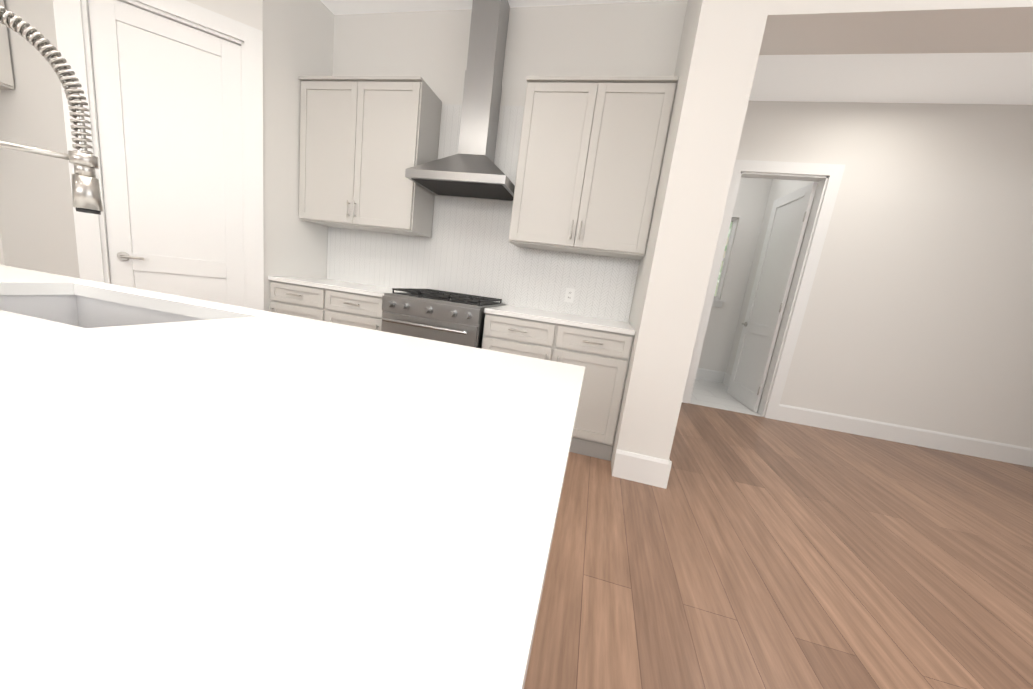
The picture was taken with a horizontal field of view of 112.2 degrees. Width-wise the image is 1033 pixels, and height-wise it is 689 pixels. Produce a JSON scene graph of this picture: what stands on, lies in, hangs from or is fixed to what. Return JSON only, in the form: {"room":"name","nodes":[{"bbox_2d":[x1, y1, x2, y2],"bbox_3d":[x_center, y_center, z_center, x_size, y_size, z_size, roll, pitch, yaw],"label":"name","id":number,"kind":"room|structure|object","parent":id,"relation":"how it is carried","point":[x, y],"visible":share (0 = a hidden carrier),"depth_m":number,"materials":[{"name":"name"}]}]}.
{"room":"kitchen","nodes":[
{"label":"kitchen","id":0,"kind":"room"},
{"bbox_2d":[0,232,4,264],"bbox_3d":[-4.055,-0.859,-0.744,1.130,3.180,9.440,10,10,12],"label":"wall","id":1,"kind":"structure","parent":0,"point":[2,262],"depth_m":2.41,"materials":[{"name":"white paint"}]},
{"bbox_2d":[0,0,14,89],"bbox_3d":[-3.335,-1.844,1.679,0.384,0.620,0.952,10,10,12],"label":"upper cabinet","id":2,"kind":"object","parent":1,"relation":"attached to","point":[6,78],"visible":1,"depth_m":2.10,"materials":[{"name":"grey paint"}]},
{"bbox_2d":[0,0,333,310],"bbox_3d":[-2.619,-1.330,2.847,1.450,3.180,1.470,10,10,12],"label":"wall","id":3,"kind":"structure","parent":0,"point":[37,228],"depth_m":2.38,"materials":[{"name":"white paint"}]},
{"bbox_2d":[53,0,263,310],"bbox_3d":[-2.376,-0.940,2.437,0.709,2.625,0.710,10,10,12],"label":"door frame","id":4,"kind":"structure","parent":3,"relation":"attached to","point":[73,28],"depth_m":2.29,"materials":[{"name":"white paint"}]},
{"bbox_2d":[88,0,244,306],"bbox_3d":[-2.403,-0.890,2.480,0.532,2.490,0.532,10,10,12],"label":"pantry door","id":5,"kind":"structure","parent":3,"relation":"in","point":[168,92],"depth_m":2.38,"materials":[{"name":"white paint"}]},
{"bbox_2d":[333,0,687,321],"bbox_3d":[-0.379,-1.078,3.045,2.870,3.180,0.120,10,10,12],"label":"wall","id":6,"kind":"structure","parent":0,"point":[632,39],"depth_m":2.69,"materials":[{"name":"white paint"}]},
{"bbox_2d":[299,76,441,237],"bbox_3d":[-1.254,-1.547,2.920,1.077,1.100,0.384,10,10,12],"label":"upper cabinet","id":7,"kind":"object","parent":6,"relation":"attached to","point":[366,142],"visible":1,"depth_m":2.77,"materials":[{"name":"grey paint"}]},
{"bbox_2d":[405,0,514,200],"bbox_3d":[-0.300,-1.885,2.569,0.762,1.408,0.500,10,10,12],"label":"range hood","id":8,"kind":"object","parent":6,"relation":"attached to","point":[470,169],"visible":0.92,"depth_m":2.58,"materials":[{"name":"silver metal"}]},
{"bbox_2d":[327,104,639,321],"bbox_3d":[-0.380,-1.179,2.963,2.864,1.573,0.008,10,10,12],"label":"backsplash","id":9,"kind":"structure","parent":6,"relation":"attached to","point":[468,248],"depth_m":2.97,"materials":[{"name":"tile"}]},
{"bbox_2d":[564,288,574,302],"bbox_3d":[0.440,-0.408,2.873,0.072,0.116,0.008,10,10,12],"label":"electrical outlet","id":10,"kind":"object","parent":9,"relation":"attached to","point":[569,294],"visible":1,"depth_m":2.87,"materials":[{"name":"white plastic"}]},
{"bbox_2d":[508,76,678,259],"bbox_3d":[0.514,-1.249,2.538,0.985,1.100,0.384,10,10,12],"label":"upper cabinet","id":11,"kind":"object","parent":6,"relation":"attached to","point":[591,155],"visible":1,"depth_m":2.39,"materials":[{"name":"grey paint"}]},
{"bbox_2d":[628,0,690,324],"bbox_3d":[1.233,-0.869,3.041,0.310,3.180,1.780,10,10,12],"label":"wall","id":12,"kind":"structure","parent":0,"point":[688,11],"depth_m":2.38,"materials":[{"name":"white paint"}]},
{"bbox_2d":[320,0,1032,104],"bbox_3d":[0.907,-2.056,0.247,9.900,0.050,14.000,10,10,12],"label":"ceiling","id":13,"kind":"structure","parent":0,"point":[975,78],"depth_m":2.87,"materials":[{"name":"white paint"}]},
{"bbox_2d":[690,379,762,416],"bbox_3d":[2.417,0.599,4.745,1.500,0.004,1.620,10,10,12],"label":"floor","id":14,"kind":"structure","parent":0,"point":[711,394],"depth_m":4.36,"materials":[{"name":"white tile"}]},
{"bbox_2d":[698,177,769,371],"bbox_3d":[2.798,-1.064,5.212,1.200,3.180,0.140,10,10,12],"label":"wall","id":15,"kind":"structure","parent":0,"point":[755,199],"depth_m":5.05,"materials":[{"name":"white paint"}]},
{"bbox_2d":[695,368,723,382],"bbox_3d":[2.582,0.410,5.405,1.140,0.178,0.017,10,10,12],"label":"baseboard","id":16,"kind":"structure","parent":15,"relation":"attached to","point":[703,374],"depth_m":5.32,"materials":[{"name":"white paint"}]},
{"bbox_2d":[712,218,737,306],"bbox_3d":[2.773,-1.241,5.150,0.800,1.280,0.160,10,10,12],"label":"room window","id":17,"kind":"structure","parent":15,"relation":"in","point":[717,302],"depth_m":5.12,"materials":[{"name":"white paint"}]},
{"bbox_2d":[726,179,818,393],"bbox_3d":[3.272,-0.855,4.401,0.120,3.180,1.540,10,10,12],"label":"wall","id":18,"kind":"structure","parent":0,"point":[779,188],"depth_m":4.82,"materials":[{"name":"white paint"}]},
{"bbox_2d":[720,372,761,408],"bbox_3d":[3.002,0.608,4.620,0.017,0.178,1.390,10,10,12],"label":"baseboard","id":19,"kind":"structure","parent":18,"relation":"attached to","point":[727,377],"depth_m":5.15,"materials":[{"name":"white paint"}]},
{"bbox_2d":[727,182,817,411],"bbox_3d":[2.940,-0.503,4.129,0.129,2.490,0.768,10,10,12],"label":"hall door","id":20,"kind":"structure","parent":18,"relation":"in","point":[786,227],"depth_m":4.05,"materials":[{"name":"white paint"}]},
{"bbox_2d":[524,402,1032,688],"bbox_3d":[0.501,1.096,0.822,9.900,0.050,14.000,10,10,12],"label":"floor","id":21,"kind":"structure","parent":0,"point":[744,551],"depth_m":1.59,"materials":[{"name":"brown wood"}]},
{"bbox_2d":[0,265,584,688],"bbox_3d":[-1.168,0.390,0.765,2.435,0.930,1.020,10,10,12],"label":"kitchen island","id":22,"kind":"object","parent":21,"relation":"on","point":[198,494],"visible":1,"depth_m":0.29,"materials":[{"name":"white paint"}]},
{"bbox_2d":[0,6,102,214],"bbox_3d":[-1.107,-0.379,0.708,0.357,0.605,0.062,1,12,-30],"label":"faucet","id":23,"kind":"object","parent":22,"relation":"on","point":[86,195],"visible":1,"depth_m":0.75,"materials":[{"name":"brushed nickel"}]},
{"bbox_2d":[268,276,402,330],"bbox_3d":[-1.481,-0.063,3.059,1.062,0.917,0.654,10,10,12],"label":"base cabinet","id":24,"kind":"object","parent":21,"relation":"on","point":[345,303],"visible":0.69,"depth_m":2.73,"materials":[{"name":"grey wood"}]},
{"bbox_2d":[381,288,505,347],"bbox_3d":[-0.597,0.073,2.813,0.750,0.962,0.740,10,10,12],"label":"range","id":25,"kind":"object","parent":21,"relation":"on","point":[446,316],"visible":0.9,"depth_m":2.47,"materials":[{"name":"silver metal"}]},
{"bbox_2d":[481,305,634,460],"bbox_3d":[0.280,0.233,2.679,1.015,0.917,0.654,10,10,12],"label":"base cabinet","id":26,"kind":"object","parent":21,"relation":"on","point":[599,349],"visible":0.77,"depth_m":2.35,"materials":[{"name":"grey wood"}]},
{"bbox_2d":[611,0,1032,470],"bbox_3d":[3.340,-0.323,1.533,5.180,3.180,0.300,10,10,12],"label":"wall","id":27,"kind":"structure","parent":0,"point":[724,44],"depth_m":1.83,"materials":[{"name":"white paint"}]},
{"bbox_2d":[612,449,671,487],"bbox_3d":[0.761,0.769,2.156,0.300,0.178,0.016,10,10,12],"label":"baseboard","id":28,"kind":"structure","parent":27,"relation":"attached to","point":[644,469],"depth_m":2.15,"materials":[{"name":"white paint"}]},
{"bbox_2d":[736,101,1032,448],"bbox_3d":[3.952,-0.588,3.414,4.870,3.180,0.120,10,10,12],"label":"wall","id":29,"kind":"structure","parent":0,"point":[919,312],"depth_m":3.35,"materials":[{"name":"white paint"}]},
{"bbox_2d":[682,160,844,418],"bbox_3d":[2.545,-0.546,3.751,1.000,2.625,0.138,10,10,12],"label":"door frame","id":30,"kind":"structure","parent":29,"relation":"attached to","point":[829,176],"depth_m":3.60,"materials":[{"name":"white paint"}]},
{"bbox_2d":[775,404,1032,466],"bbox_3d":[4.478,1.010,3.457,3.355,0.178,0.016,10,10,12],"label":"baseboard","id":31,"kind":"structure","parent":29,"relation":"attached to","point":[1013,454],"depth_m":3.55,"materials":[{"name":"white paint"}]},
{"label":"outside","id":32,"kind":"structure","parent":0,"visible":0},
{"bbox_2d":[714,222,731,295],"bbox_3d":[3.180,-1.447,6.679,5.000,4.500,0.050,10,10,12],"label":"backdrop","id":33,"kind":"structure","parent":32,"point":[723,257],"depth_m":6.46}
]}

